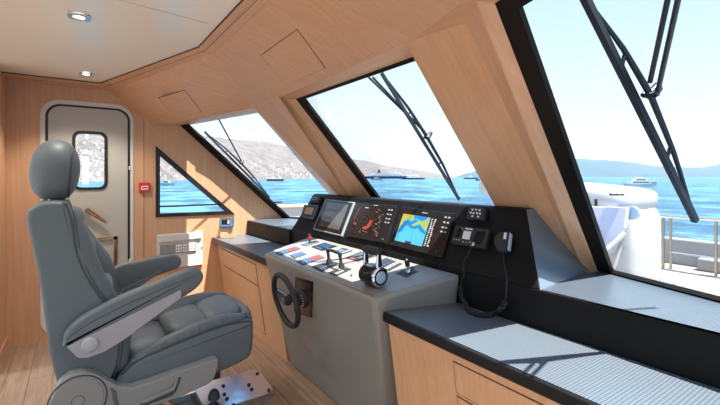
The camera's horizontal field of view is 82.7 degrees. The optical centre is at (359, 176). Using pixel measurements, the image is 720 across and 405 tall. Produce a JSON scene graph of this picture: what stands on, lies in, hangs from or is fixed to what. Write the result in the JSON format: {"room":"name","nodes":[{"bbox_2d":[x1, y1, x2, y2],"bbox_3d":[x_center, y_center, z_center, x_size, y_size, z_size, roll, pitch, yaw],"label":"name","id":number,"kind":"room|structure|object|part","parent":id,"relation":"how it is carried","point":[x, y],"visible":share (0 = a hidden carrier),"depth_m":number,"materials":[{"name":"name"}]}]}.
{"room":"control cabin","nodes":[
{"label":"control cabin","id":0,"kind":"room"},
{"bbox_2d":[0,71,5,348],"bbox_3d":[-2.856,0.300,3.198,0.070,2.300,0.610,0,0,-35],"label":"wall","id":1,"kind":"structure","parent":0,"point":[2,79],"depth_m":3.30,"materials":[{"name":"brown wood"}]},
{"bbox_2d":[0,336,7,365],"bbox_3d":[-2.822,1.400,3.221,0.012,0.100,0.610,0,0,-35],"label":"baseboard","id":2,"kind":"structure","parent":1,"relation":"attached to","point":[4,347],"depth_m":3.28,"materials":[{"name":"brown wood"}]},
{"bbox_2d":[1,0,269,89],"bbox_3d":[-1.395,-0.847,1.260,2.342,0.046,5.460,0,0,-35],"label":"trim","id":3,"kind":"structure","parent":1,"relation":"attached to","point":[226,29],"depth_m":2.87,"materials":[{"name":"brown wood"}]},
{"bbox_2d":[0,0,240,81],"bbox_3d":[-1.357,-0.859,1.113,2.238,0.050,5.176,0,0,-35],"label":"ceiling","id":4,"kind":"structure","parent":0,"point":[38,37],"depth_m":2.36,"materials":[{"name":"white paint"}]},
{"bbox_2d":[68,12,89,21],"bbox_3d":[-1.453,-0.827,2.115,0.095,0.006,0.095,0,0,-35],"label":"recessed light","id":5,"kind":"object","parent":4,"relation":"in","point":[71,15],"visible":1,"depth_m":2.11,"materials":[{"name":"silver metal"}]},
{"bbox_2d":[79,72,92,76],"bbox_3d":[-2.208,-0.827,3.296,0.095,0.006,0.095,0,0,-35],"label":"recessed light","id":6,"kind":"object","parent":4,"relation":"in","point":[80,73],"visible":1,"depth_m":3.29,"materials":[{"name":"silver metal"}]},
{"bbox_2d":[120,0,204,22],"bbox_3d":[-1.409,-0.835,1.668,1.589,0.004,0.245,0,0,-35],"label":"trim","id":7,"kind":"structure","parent":4,"relation":"attached to","point":[120,0],"depth_m":2.05,"materials":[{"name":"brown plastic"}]},
{"bbox_2d":[6,80,281,347],"bbox_3d":[-1.874,0.300,4.292,2.790,2.300,0.070,0,0,-35],"label":"wall","id":8,"kind":"structure","parent":0,"point":[25,101],"depth_m":4.02,"materials":[{"name":"brown wood"}]},
{"bbox_2d":[40,100,132,330],"bbox_3d":[-2.506,0.360,3.787,0.720,2.110,0.117,0,0,-35],"label":"door","id":9,"kind":"structure","parent":8,"relation":"in","point":[107,208],"depth_m":3.87,"materials":[{"name":"beige"}]},
{"bbox_3d":[-2.452,0.360,3.800,0.178,0.151,0.079,0,0,-35],"label":"handle","id":10,"kind":"part","parent":9,"relation":"part of","materials":[{"name":"brown metal"}]},
{"bbox_2d":[139,183,149,192],"bbox_3d":[-2.133,0.104,4.047,0.095,0.098,0.038,0,0,-35],"label":"fire alarm","id":11,"kind":"object","parent":8,"relation":"attached to","point":[143,187],"visible":1,"depth_m":4.03,"materials":[{"name":"red plastic"}]},
{"bbox_2d":[157,231,202,266],"bbox_3d":[-1.859,0.758,4.237,0.441,0.353,0.038,0,0,-35],"label":"panel","id":12,"kind":"object","parent":8,"relation":"attached to","point":[188,246],"visible":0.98,"depth_m":4.25,"materials":[{"name":"white plastic"}]},
{"bbox_2d":[162,245,167,253],"bbox_3d":[-1.976,0.735,4.139,0.058,0.080,0.005,0,0,-35],"label":"socket","id":13,"kind":"object","parent":12,"relation":"attached to","point":[164,247],"depth_m":4.14,"materials":[{"name":"grey plastic"}]},
{"bbox_2d":[169,245,174,252],"bbox_3d":[-1.922,0.735,4.177,0.058,0.080,0.005,0,0,-35],"label":"socket","id":14,"kind":"object","parent":12,"relation":"attached to","point":[171,247],"depth_m":4.18,"materials":[{"name":"grey plastic"}]},
{"bbox_2d":[176,244,181,251],"bbox_3d":[-1.868,0.735,4.214,0.058,0.080,0.005,0,0,-35],"label":"socket","id":15,"kind":"object","parent":12,"relation":"attached to","point":[178,246],"depth_m":4.21,"materials":[{"name":"white plastic"}]},
{"bbox_2d":[183,244,188,251],"bbox_3d":[-1.813,0.735,4.252,0.058,0.080,0.005,0,0,-35],"label":"socket","id":16,"kind":"object","parent":12,"relation":"attached to","point":[185,246],"depth_m":4.25,"materials":[{"name":"white plastic"}]},
{"bbox_2d":[189,243,194,250],"bbox_3d":[-1.759,0.735,4.290,0.058,0.080,0.005,0,0,-35],"label":"socket","id":17,"kind":"object","parent":12,"relation":"attached to","point":[191,245],"depth_m":4.29,"materials":[{"name":"white plastic"}]},
{"bbox_2d":[158,90,201,117],"bbox_3d":[-1.574,-0.632,3.588,0.363,0.143,0.671,0,0,-35],"label":"access hatch","id":18,"kind":"object","parent":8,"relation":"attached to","point":[180,104],"visible":1,"depth_m":3.56,"materials":[{"name":"brown wood"}]},
{"bbox_2d":[110,53,252,124],"bbox_3d":[-1.467,-0.690,3.464,1.028,0.339,1.766,0,0,-35],"label":"ceiling panel","id":19,"kind":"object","parent":8,"relation":"attached to","point":[205,80],"depth_m":3.40,"materials":[{"name":"brown wood"}]},
{"bbox_2d":[156,146,233,216],"bbox_3d":[-1.739,0.051,4.359,0.798,0.728,0.050,0,0,-35],"label":"window","id":20,"kind":"structure","parent":8,"relation":"in","point":[159,153],"depth_m":4.25,"materials":[{"name":"black rubber"}]},
{"bbox_2d":[180,111,298,218],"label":"window","id":21,"kind":"structure","parent":8,"relation":"in","point":[187,127],"depth_m":4.52,"materials":[{"name":"black"}]},
{"bbox_2d":[204,120,269,197],"bbox_3d":[-1.263,-0.186,4.409,0.764,0.857,0.356,0,0,-35],"label":"windscreen wiper","id":22,"kind":"object","parent":21,"relation":"attached to","point":[216,142],"visible":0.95,"depth_m":4.46,"materials":[{"name":"black metal"}]},
{"bbox_3d":[-1.363,-0.377,4.309,0.015,0.476,0.477,0,0,16],"label":"arm","id":23,"kind":"part","parent":22,"relation":"part of","materials":[{"name":"black metal"}]},
{"bbox_2d":[190,67,396,124],"bbox_3d":[-0.196,-0.795,2.091,0.840,0.510,5.460,0,0,-35],"label":"trim","id":24,"kind":"structure","parent":8,"relation":"attached to","point":[396,67],"depth_m":3.87,"materials":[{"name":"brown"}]},
{"bbox_2d":[261,29,325,85],"bbox_3d":[-0.417,-0.694,2.461,0.274,0.122,0.741,0,0,-35],"label":"access hatch","id":25,"kind":"object","parent":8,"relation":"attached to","point":[292,59],"visible":1,"depth_m":2.41,"materials":[{"name":"brown wood"}]},
{"bbox_2d":[213,0,413,102],"bbox_3d":[-0.534,-0.729,2.551,0.546,0.258,2.084,0,0,-35],"label":"ceiling panel","id":26,"kind":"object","parent":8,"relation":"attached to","point":[342,39],"depth_m":2.13,"materials":[{"name":"brown wood"}]},
{"bbox_2d":[157,0,498,124],"bbox_3d":[-0.262,-0.580,2.045,0.961,0.120,5.460,0,0,-35],"label":"trim","id":27,"kind":"structure","parent":8,"relation":"attached to","point":[459,15],"depth_m":2.22,"materials":[{"name":"brown wood"}]},
{"bbox_2d":[296,57,414,197],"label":"window","id":28,"kind":"structure","parent":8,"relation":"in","point":[303,101],"depth_m":3.18,"materials":[{"name":"black"}]},
{"bbox_2d":[368,72,460,200],"bbox_3d":[0.351,-0.242,2.620,0.671,0.799,0.238,0,0,-35],"label":"windscreen wiper","id":29,"kind":"object","parent":28,"relation":"attached to","point":[397,102],"visible":0.96,"depth_m":2.54,"materials":[{"name":"black metal"}]},
{"bbox_3d":[0.221,-0.459,2.546,0.379,0.367,0.015,0,0,-2],"label":"arm","id":30,"kind":"part","parent":29,"relation":"part of","materials":[{"name":"black metal"}]},
{"bbox_3d":[0.251,-0.436,2.537,0.362,0.369,0.015,0,0,-7],"label":"arm","id":31,"kind":"part","parent":29,"relation":"part of","materials":[{"name":"black metal"}]},
{"bbox_2d":[324,0,463,38],"bbox_3d":[0.261,-0.730,0.625,1.340,0.260,2.530,0,0,-35],"label":"trim","id":32,"kind":"structure","parent":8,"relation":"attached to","point":[411,18],"depth_m":1.67,"materials":[{"name":"brown wood"}]},
{"bbox_2d":[0,332,337,404],"bbox_3d":[-3.262,1.475,-0.034,9.600,0.050,5.660,0,0,-35],"label":"floor","id":33,"kind":"structure","parent":0,"point":[27,375],"depth_m":2.94,"materials":[{"name":"brown wood"}]},
{"bbox_2d":[27,140,272,404],"bbox_3d":[-1.175,0.627,2.463,1.275,1.646,0.723,0,0,-35],"label":"chair","id":34,"kind":"object","parent":33,"relation":"on","point":[147,344],"visible":1,"depth_m":2.11,"materials":[{"name":"grey leather"}]},
{"bbox_3d":[-1.539,0.618,2.218,0.379,1.000,0.540,0,0,-35],"label":"backrest","id":35,"kind":"part","parent":34,"relation":"part of","materials":[{"name":"grey leather"}]},
{"bbox_3d":[-1.290,0.803,1.954,0.072,0.072,0.017,0,0,-35],"label":"adjuster knob","id":36,"kind":"part","parent":34,"relation":"part of","materials":[{"name":"grey plastic"}]},
{"bbox_3d":[-1.221,1.095,2.035,0.037,0.106,0.008,0,0,-35],"label":"tilt lever","id":37,"kind":"part","parent":34,"relation":"part of","materials":[{"name":"grey plastic"}]},
{"bbox_3d":[-1.168,0.737,2.058,0.500,0.258,0.016,0,0,-35],"label":"arm panel","id":38,"kind":"part","parent":34,"relation":"part of","materials":[{"name":"grey plastic"}]},
{"bbox_3d":[-1.146,0.649,2.114,0.636,0.301,0.070,0,0,-35],"label":"armrest","id":39,"kind":"part","parent":34,"relation":"part of","materials":[{"name":"grey leather"}]},
{"bbox_3d":[-1.421,0.691,2.649,0.238,0.138,0.016,0,0,-35],"label":"arm panel","id":40,"kind":"part","parent":34,"relation":"part of","materials":[{"name":"grey leather"}]},
{"bbox_3d":[-1.403,0.623,2.702,0.410,0.196,0.070,0,0,-35],"label":"armrest","id":41,"kind":"part","parent":34,"relation":"part of","materials":[{"name":"grey leather"}]},
{"bbox_3d":[-1.052,1.123,2.149,0.180,0.084,0.014,0,0,-35],"label":"recline lever","id":42,"kind":"part","parent":34,"relation":"part of","materials":[{"name":"grey plastic"}]},
{"bbox_3d":[-1.395,1.427,2.477,0.830,0.045,0.044,0,0,-35],"label":"slide rail","id":43,"kind":"part","parent":34,"relation":"part of","materials":[{"name":"silver metal"}]},
{"bbox_3d":[-1.109,1.019,2.517,0.748,0.303,0.540,0,0,-35],"label":"seat","id":44,"kind":"part","parent":34,"relation":"part of","materials":[{"name":"grey leather"}]},
{"bbox_3d":[-0.910,1.371,2.549,0.072,0.098,0.072,0,0,-35],"label":"slide knob","id":45,"kind":"part","parent":34,"relation":"part of","materials":[{"name":"grey plastic"}]},
{"bbox_3d":[-1.230,1.155,2.433,0.650,0.070,0.500,0,0,-35],"label":"seat frame","id":46,"kind":"part","parent":34,"relation":"part of","materials":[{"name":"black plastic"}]},
{"bbox_3d":[-0.831,1.401,2.700,0.440,0.041,0.325,0,0,-35],"label":"floor plate","id":47,"kind":"part","parent":34,"relation":"part of","materials":[{"name":"silver metal"}]},
{"bbox_2d":[217,245,289,361],"bbox_3d":[-0.954,1.083,3.908,0.375,0.735,1.590,0,0,-35],"label":"base cabinet","id":48,"kind":"object","parent":33,"relation":"on","point":[247,280],"visible":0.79,"depth_m":3.61,"materials":[{"name":"brown wood"}]},
{"bbox_3d":[-1.166,0.840,3.913,0.028,0.180,1.000,0,0,-35],"label":"drawer","id":49,"kind":"part","parent":48,"relation":"part of","materials":[{"name":"brown wood"}]},
{"bbox_3d":[-1.129,1.155,3.939,0.064,0.430,1.000,0,0,-35],"label":"door","id":50,"kind":"part","parent":48,"relation":"part of","materials":[{"name":"brown wood"}]},
{"bbox_2d":[212,234,284,265],"bbox_3d":[-0.983,0.678,3.915,0.445,0.053,1.555,0,0,-35],"label":"countertop","id":51,"kind":"structure","parent":48,"relation":"on","point":[251,247],"depth_m":3.89,"materials":[{"name":"black"}]},
{"bbox_2d":[217,218,234,237],"bbox_3d":[-1.423,0.543,4.424,0.212,0.216,0.203,0,0,-35],"label":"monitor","id":52,"kind":"object","parent":51,"relation":"on","point":[225,230],"visible":1,"depth_m":4.35,"materials":[{"name":"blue plastic"}]},
{"bbox_2d":[265,237,458,404],"bbox_3d":[-0.140,0.980,2.688,0.477,0.941,1.649,0,0,-35],"label":"console","id":53,"kind":"object","parent":33,"relation":"on","point":[344,349],"depth_m":2.34,"materials":[{"name":"warm grey painted plastic"},{"name":"black plastic"},{"name":"polished metal"}]},
{"bbox_2d":[271,272,300,328],"bbox_3d":[-0.439,0.790,2.645,0.192,0.364,0.369,0,0,-35],"label":"steering wheel","id":54,"kind":"object","parent":53,"relation":"attached to","point":[279,296],"visible":0.99,"depth_m":2.60,"materials":[{"name":"black plastic"}]},
{"bbox_2d":[274,246,299,254],"bbox_3d":[-0.555,0.564,3.136,0.178,0.039,0.126,0,0,-35],"label":"keypad","id":55,"kind":"object","parent":53,"relation":"on","point":[288,250],"visible":1,"depth_m":3.12,"materials":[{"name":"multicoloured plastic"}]},
{"bbox_2d":[289,252,306,258],"bbox_3d":[-0.452,0.566,2.976,0.107,0.026,0.114,0,0,-35],"label":"keypad","id":56,"kind":"object","parent":53,"relation":"on","point":[299,254],"visible":1,"depth_m":2.96,"materials":[{"name":"blue plastic"}]},
{"bbox_3d":[-0.382,0.795,2.690,0.082,0.302,0.392,0,0,-35],"label":"control dial","id":57,"kind":"part","parent":53,"relation":"part of","materials":[{"name":"black metal"}]},
{"bbox_3d":[-0.376,0.794,2.692,0.051,0.259,0.324,0,0,-33],"label":"plate","id":58,"kind":"part","parent":53,"relation":"part of","materials":[{"name":"brown metal"}]},
{"bbox_2d":[301,234,318,245],"bbox_3d":[-0.396,0.496,3.256,0.128,0.092,0.102,0,0,-35],"label":"joystick","id":59,"kind":"object","parent":53,"relation":"on","point":[310,242],"visible":1,"depth_m":3.24,"materials":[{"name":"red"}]},
{"bbox_2d":[296,254,324,264],"bbox_3d":[-0.339,0.568,2.813,0.179,0.039,0.136,0,0,-35],"label":"keypad","id":60,"kind":"object","parent":53,"relation":"on","point":[316,257],"visible":1,"depth_m":2.80,"materials":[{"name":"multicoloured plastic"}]},
{"bbox_2d":[311,248,338,271],"bbox_3d":[-0.206,0.523,2.609,0.152,0.128,0.204,0,0,-35],"label":"lever","id":61,"kind":"object","parent":53,"relation":"on","point":[329,263],"visible":0.99,"depth_m":2.63,"materials":[{"name":"black plastic"}]},
{"bbox_3d":[-0.219,0.571,2.628,0.152,0.033,0.158,0,0,-35],"label":"panel","id":62,"kind":"part","parent":61,"relation":"part of","materials":[{"name":"black plastic"}]},
{"bbox_3d":[-0.201,0.512,2.654,0.049,0.107,0.043,0,0,-35],"label":"lever","id":63,"kind":"part","parent":61,"relation":"part of","materials":[{"name":"black plastic"}]},
{"bbox_2d":[312,243,337,250],"bbox_3d":[-0.273,0.526,3.091,0.126,0.031,0.200,0,0,-35],"label":"display","id":64,"kind":"object","parent":53,"relation":"on","point":[322,246],"visible":1,"depth_m":3.08,"materials":[{"name":"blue plastic"}]},
{"bbox_2d":[328,252,351,275],"bbox_3d":[-0.120,0.522,2.484,0.116,0.124,0.107,0,0,-35],"label":"lever","id":65,"kind":"object","parent":53,"relation":"on","point":[341,269],"visible":1,"depth_m":2.50,"materials":[{"name":"black plastic"}]},
{"bbox_3d":[-0.118,0.571,2.481,0.116,0.026,0.099,0,0,-35],"label":"panel","id":66,"kind":"part","parent":65,"relation":"part of","materials":[{"name":"black plastic"}]},
{"bbox_3d":[-0.115,0.513,2.527,0.049,0.107,0.043,0,0,-35],"label":"lever","id":67,"kind":"part","parent":65,"relation":"part of","materials":[{"name":"black plastic"}]},
{"bbox_2d":[336,248,351,254],"bbox_3d":[-0.123,0.526,2.897,0.091,0.022,0.133,0,0,-35],"label":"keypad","id":68,"kind":"object","parent":53,"relation":"on","point":[343,250],"visible":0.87,"depth_m":2.88,"materials":[{"name":"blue plastic"}]},
{"bbox_2d":[345,252,373,261],"bbox_3d":[-0.003,0.527,2.709,0.136,0.032,0.161,0,0,-35],"label":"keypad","id":69,"kind":"object","parent":53,"relation":"on","point":[357,257],"visible":0.77,"depth_m":2.70,"materials":[{"name":"black plastic"}]},
{"bbox_2d":[359,245,387,287],"bbox_3d":[0.070,0.471,2.165,0.107,0.206,0.142,0,0,-35],"label":"throttle binnacle","id":70,"kind":"object","parent":53,"relation":"on","point":[371,274],"visible":1,"depth_m":2.12,"materials":[{"name":"black plastic"}]},
{"bbox_3d":[0.033,0.437,2.215,0.034,0.106,0.014,0,0,-35],"label":"arm","id":71,"kind":"part","parent":70,"relation":"part of","materials":[{"name":"silver metal"}]},
{"bbox_3d":[0.100,0.437,2.122,0.034,0.106,0.014,0,0,-35],"label":"arm","id":72,"kind":"part","parent":70,"relation":"part of","materials":[{"name":"silver metal"}]},
{"bbox_2d":[374,258,401,270],"bbox_3d":[0.167,0.528,2.474,0.146,0.033,0.206,0,0,-35],"label":"control unit","id":73,"kind":"object","parent":53,"relation":"on","point":[388,264],"visible":0.8,"depth_m":2.45,"materials":[{"name":"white plastic"}]},
{"bbox_2d":[395,259,418,277],"bbox_3d":[0.275,0.503,2.292,0.129,0.089,0.105,0,0,-35],"label":"joystick","id":74,"kind":"object","parent":53,"relation":"on","point":[407,272],"visible":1,"depth_m":2.29,"materials":[{"name":"black plastic"}]},
{"bbox_3d":[0.275,0.533,2.292,0.129,0.028,0.105,0,0,-35],"label":"panel","id":75,"kind":"part","parent":74,"relation":"part of","materials":[{"name":"black plastic"}]},
{"bbox_2d":[389,324,559,404],"bbox_3d":[0.996,1.083,1.095,0.375,0.735,2.465,0,0,-35],"label":"base cabinet","id":76,"kind":"object","parent":33,"relation":"on","point":[425,373],"visible":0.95,"depth_m":1.73,"materials":[{"name":"brown wood"}]},
{"bbox_3d":[0.563,0.814,1.413,0.021,0.135,0.620,0,0,-35],"label":"drawer","id":77,"kind":"part","parent":76,"relation":"part of","materials":[{"name":"brown wood"}]},
{"bbox_2d":[383,302,719,404],"bbox_3d":[0.992,0.689,1.114,0.410,0.052,2.500,0,0,-35],"label":"countertop","id":78,"kind":"structure","parent":76,"relation":"on","point":[563,371],"depth_m":1.47,"materials":[{"name":"black"}]},
{"bbox_2d":[247,194,719,388],"bbox_3d":[0.650,0.804,2.673,0.922,1.291,5.458,0,0,-35],"label":"dashboard","id":79,"kind":"object","parent":33,"relation":"on","point":[674,332],"visible":0.7,"depth_m":1.85,"materials":[{"name":"black plastic"}]},
{"bbox_2d":[301,205,319,219],"bbox_3d":[-0.462,0.318,3.755,0.092,0.129,0.311,0,0,-35],"label":"gauge","id":80,"kind":"object","parent":79,"relation":"attached to","point":[310,212],"visible":1,"depth_m":3.72,"materials":[{"name":"grey plastic"}]},
{"bbox_2d":[310,195,322,203],"bbox_3d":[-0.404,0.210,3.784,0.061,0.075,0.186,0,0,-35],"label":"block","id":81,"kind":"object","parent":79,"relation":"attached to","point":[314,199],"visible":1,"depth_m":3.75,"materials":[{"name":"black plastic"}]},
{"bbox_2d":[313,199,354,236],"bbox_3d":[-0.220,0.328,3.401,0.174,0.262,0.529,0,0,-35],"label":"display","id":82,"kind":"object","parent":79,"relation":"attached to","point":[334,216],"visible":1,"depth_m":3.36,"materials":[{"name":"grey plastic"}]},
{"bbox_2d":[346,202,397,244],"bbox_3d":[0.077,0.326,2.975,0.168,0.252,0.573,0,0,-35],"label":"display","id":83,"kind":"object","parent":79,"relation":"attached to","point":[369,222],"visible":1,"depth_m":2.94,"materials":[{"name":"black glass"}]},
{"bbox_2d":[292,194,539,289],"bbox_3d":[0.317,0.327,2.990,0.603,0.336,2.504,0,0,-35],"label":"panel","id":84,"kind":"object","parent":79,"relation":"attached to","point":[522,263],"depth_m":2.17,"materials":[{"name":"black plastic"}]},
{"bbox_2d":[389,207,455,257],"bbox_3d":[0.377,0.329,2.539,0.169,0.253,0.522,0,0,-35],"label":"display","id":85,"kind":"object","parent":79,"relation":"attached to","point":[428,232],"visible":1,"depth_m":2.50,"materials":[{"name":"black plastic"}]},
{"bbox_2d":[451,226,491,250],"bbox_3d":[0.589,0.327,2.199,0.103,0.104,0.249,0,0,-35],"label":"radio","id":86,"kind":"object","parent":79,"relation":"attached to","point":[477,238],"visible":1,"depth_m":2.18,"materials":[{"name":"black plastic"}]},
{"bbox_2d":[472,231,485,243],"bbox_3d":[0.621,0.321,2.148,0.048,0.073,0.059,0,0,-35],"label":"speaker grille","id":87,"kind":"object","parent":86,"relation":"attached to","point":[478,237],"depth_m":2.14,"materials":[{"name":"black plastic"}]},
{"bbox_2d":[458,246,507,317],"bbox_3d":[0.597,0.503,1.996,0.160,0.328,0.293,0,0,-35],"label":"coiled cord","id":88,"kind":"object","parent":86,"relation":"hanging from","point":[503,304],"visible":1,"depth_m":1.94,"materials":[{"name":"black plastic"}]},
{"bbox_3d":[0.552,0.453,2.124,0.082,0.228,0.023,0,0,-42],"label":"cord","id":89,"kind":"part","parent":88,"relation":"part of","materials":[{"name":"black plastic"}]},
{"bbox_3d":[0.686,0.470,1.934,0.012,0.208,0.115,0,0,14],"label":"cord","id":90,"kind":"part","parent":88,"relation":"part of","materials":[{"name":"black plastic"}]},
{"bbox_2d":[467,207,487,221],"bbox_3d":[0.651,0.208,2.266,0.060,0.075,0.142,0,0,-35],"label":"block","id":91,"kind":"object","parent":79,"relation":"attached to","point":[474,214],"visible":1,"depth_m":2.25,"materials":[{"name":"black plastic"}]},
{"bbox_2d":[494,232,512,253],"bbox_3d":[0.712,0.323,2.025,0.086,0.104,0.098,0,0,-35],"label":"handset","id":92,"kind":"object","parent":79,"relation":"attached to","point":[502,241],"visible":0.99,"depth_m":2.00,"materials":[{"name":"black plastic"}]},
{"bbox_3d":[0.953,0.327,2.048,0.604,0.333,0.176,0,0,-42],"label":"panel","id":93,"kind":"part","parent":79,"relation":"part of","materials":[{"name":"grey plastic"}]},
{"bbox_2d":[251,96,370,196],"bbox_3d":[-0.324,-0.110,3.685,1.305,1.120,0.876,0,0,-35],"label":"trim","id":94,"kind":"structure","parent":0,"point":[287,118],"depth_m":3.39,"materials":[{"name":"brown wood"}]},
{"bbox_2d":[406,2,597,273],"bbox_3d":[0.759,-0.075,1.956,1.299,1.190,0.566,0,0,-35],"label":"pillar","id":95,"kind":"structure","parent":0,"point":[471,68],"depth_m":1.85,"materials":[{"name":"brown wood"}]},
{"bbox_2d":[495,0,719,302],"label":"window","id":96,"kind":"structure","parent":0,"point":[512,14],"depth_m":1.64,"materials":[{"name":"black"}]},
{"bbox_2d":[579,0,699,222],"bbox_3d":[0.970,-0.197,1.289,0.638,0.725,0.252,0,0,-35],"label":"windscreen wiper","id":97,"kind":"object","parent":96,"relation":"attached to","point":[603,30],"visible":1,"depth_m":1.28,"materials":[{"name":"black metal"}]},
{"bbox_3d":[0.856,-0.398,1.170,0.015,0.210,0.268,0,0,26],"label":"arm","id":98,"kind":"part","parent":97,"relation":"part of","materials":[{"name":"black metal"}]},
{"bbox_3d":[0.878,-0.374,1.167,0.015,0.240,0.303,0,0,26],"label":"arm","id":99,"kind":"part","parent":97,"relation":"part of","materials":[{"name":"black metal"}]},
{"label":"outside","id":100,"kind":"structure","parent":0,"visible":0},
{"bbox_2d":[661,262,719,295],"bbox_3d":[3.633,1.690,5.378,7.100,0.080,7.900,0,0,-35],"label":"foredeck","id":101,"kind":"object","parent":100,"point":[690,277],"depth_m":6.65,"materials":[{"name":"white painted fibreglass plastic"}]},
{"bbox_2d":[281,207,302,216],"bbox_3d":[1.546,1.110,7.643,6.550,1.240,1.800,0,0,-35],"label":"bulwark","id":102,"kind":"object","parent":101,"relation":"on","point":[291,211],"depth_m":6.78,"materials":[{"name":"grey"}]},
{"bbox_2d":[278,204,306,207],"bbox_3d":[1.552,0.848,7.634,6.550,0.785,1.880,0,0,-35],"label":"cap","id":103,"kind":"object","parent":102,"relation":"on","point":[286,205],"depth_m":6.75,"materials":[{"name":"beige wood"}]},
{"bbox_2d":[479,180,661,280],"bbox_3d":[2.925,0.853,6.058,1.530,1.706,2.428,0,0,-35],"label":"boat","id":104,"kind":"object","parent":101,"relation":"on","point":[628,219],"visible":0.36,"depth_m":5.06,"materials":[{"name":"white plastic"}]},
{"bbox_3d":[3.011,0.225,6.188,1.240,0.450,2.313,0,0,-35],"label":"lid","id":105,"kind":"part","parent":104,"relation":"part of","materials":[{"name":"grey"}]},
{"bbox_2d":[659,213,719,275],"bbox_3d":[6.485,1.156,6.004,0.090,0.988,3.680,0,0,-35],"label":"guardrail","id":106,"kind":"object","parent":101,"relation":"on","point":[663,216],"visible":0.91,"depth_m":7.15,"materials":[{"name":"silver metal"}]},
{"bbox_3d":[5.502,1.180,7.422,0.044,0.940,0.042,0,0,-35],"label":"post","id":107,"kind":"part","parent":106,"relation":"part of","materials":[{"name":"silver metal"}]},
{"bbox_3d":[5.567,1.180,7.327,0.044,0.940,0.042,0,0,-35],"label":"post","id":108,"kind":"part","parent":106,"relation":"part of","materials":[{"name":"silver metal"}]},
{"bbox_3d":[6.485,0.705,6.004,0.090,0.086,3.680,0,0,-35],"label":"rail","id":109,"kind":"part","parent":106,"relation":"part of","materials":[{"name":"silver metal"}]},
{"bbox_3d":[6.542,1.350,5.922,0.028,0.028,3.480,0,0,-35],"label":"rail","id":110,"kind":"part","parent":106,"relation":"part of","materials":[{"name":"silver metal"}]},
{"bbox_3d":[6.542,1.020,5.922,0.028,0.028,3.480,0,0,-35],"label":"rail","id":111,"kind":"part","parent":106,"relation":"part of","materials":[{"name":"silver metal"}]},
{"bbox_3d":[5.926,1.180,6.809,0.044,0.940,0.042,0,0,-35],"label":"post","id":112,"kind":"part","parent":106,"relation":"part of","materials":[{"name":"silver metal"}]},
{"bbox_2d":[661,236,719,266],"bbox_3d":[6.684,1.450,6.945,0.200,0.560,5.400,0,0,-35],"label":"bulwark","id":113,"kind":"object","parent":101,"relation":"on","point":[680,245],"depth_m":7.62,"materials":[{"name":"grey plastic"}]},
{"bbox_2d":[697,257,719,273],"bbox_3d":[6.452,1.540,6.754,0.300,0.220,1.350,0,0,-35],"label":"locker","id":114,"kind":"object","parent":101,"relation":"on","point":[703,264],"visible":0.9,"depth_m":7.11,"materials":[{"name":"grey plastic"}]},
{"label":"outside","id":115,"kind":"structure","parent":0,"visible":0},
{"bbox_2d":[456,159,719,176],"bbox_3d":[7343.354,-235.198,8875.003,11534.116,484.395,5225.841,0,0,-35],"label":"mountain","id":116,"kind":"structure","parent":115,"point":[587,167],"depth_m":7743.04},
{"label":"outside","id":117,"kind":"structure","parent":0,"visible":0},
{"bbox_2d":[77,177,719,241],"bbox_3d":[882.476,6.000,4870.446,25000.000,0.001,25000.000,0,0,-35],"label":"sea","id":118,"kind":"structure","parent":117,"point":[704,192],"depth_m":148.73,"materials":[{"name":"liquid"}]},
{"bbox_2d":[82,149,88,183],"bbox_3d":[-235.286,-8.786,350.571,5.486,29.571,5.486,0,0,-35],"label":"tower","id":119,"kind":"structure","parent":118,"relation":"on","point":[85,156],"depth_m":348.61,"materials":[{"name":"grey"}]},
{"bbox_2d":[160,180,173,184],"bbox_3d":[-141.513,4.354,299.365,9.183,3.732,9.621,0,0,-35],"label":"motorboat","id":120,"kind":"object","parent":118,"relation":"on","point":[165,182],"visible":0.74,"depth_m":298.26,"materials":[{"name":"grey"}]},
{"bbox_2d":[267,168,283,180],"bbox_3d":[-127.514,-4.275,613.955,23.296,21.450,17.348,0,0,-35],"label":"ship","id":121,"kind":"object","parent":118,"relation":"on","point":[270,178],"visible":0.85,"depth_m":611.54,"materials":[{"name":"white"}]},
{"bbox_2d":[365,170,407,178],"bbox_3d":[93.375,-10.312,1535.548,145.466,34.875,95.069,0,0,-35],"label":"cruise ship","id":122,"kind":"object","parent":118,"relation":"on","point":[396,175],"visible":0.89,"depth_m":1526.56,"materials":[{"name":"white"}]},
{"bbox_2d":[401,153,424,178],"bbox_3d":[131.327,-26.125,1023.174,52.708,65.750,38.313,0,0,-35],"label":"sailing yacht","id":123,"kind":"object","parent":118,"relation":"on","point":[410,177],"visible":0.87,"depth_m":1022.13,"materials":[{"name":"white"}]},
{"bbox_2d":[623,174,656,186],"bbox_3d":[168.088,2.190,245.882,19.654,7.980,11.229,0,0,-35],"label":"motor yacht","id":124,"kind":"object","parent":118,"relation":"on","point":[635,182],"visible":0.9,"depth_m":243.88,"materials":[{"name":"grey"}]},
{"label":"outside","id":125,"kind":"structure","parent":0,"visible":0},
{"bbox_2d":[160,201,281,206],"bbox_3d":[-1.839,0.325,4.760,2.000,0.020,0.040,0,0,-35],"label":"rail","id":126,"kind":"object","parent":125,"point":[273,201],"visible":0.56,"depth_m":4.68,"materials":[{"name":"black metal"}]},
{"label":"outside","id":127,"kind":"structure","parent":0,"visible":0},
{"bbox_2d":[75,134,455,181],"bbox_3d":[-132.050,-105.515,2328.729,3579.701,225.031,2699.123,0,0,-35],"label":"hillside","id":128,"kind":"structure","parent":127,"point":[251,152],"depth_m":1497.03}
]}

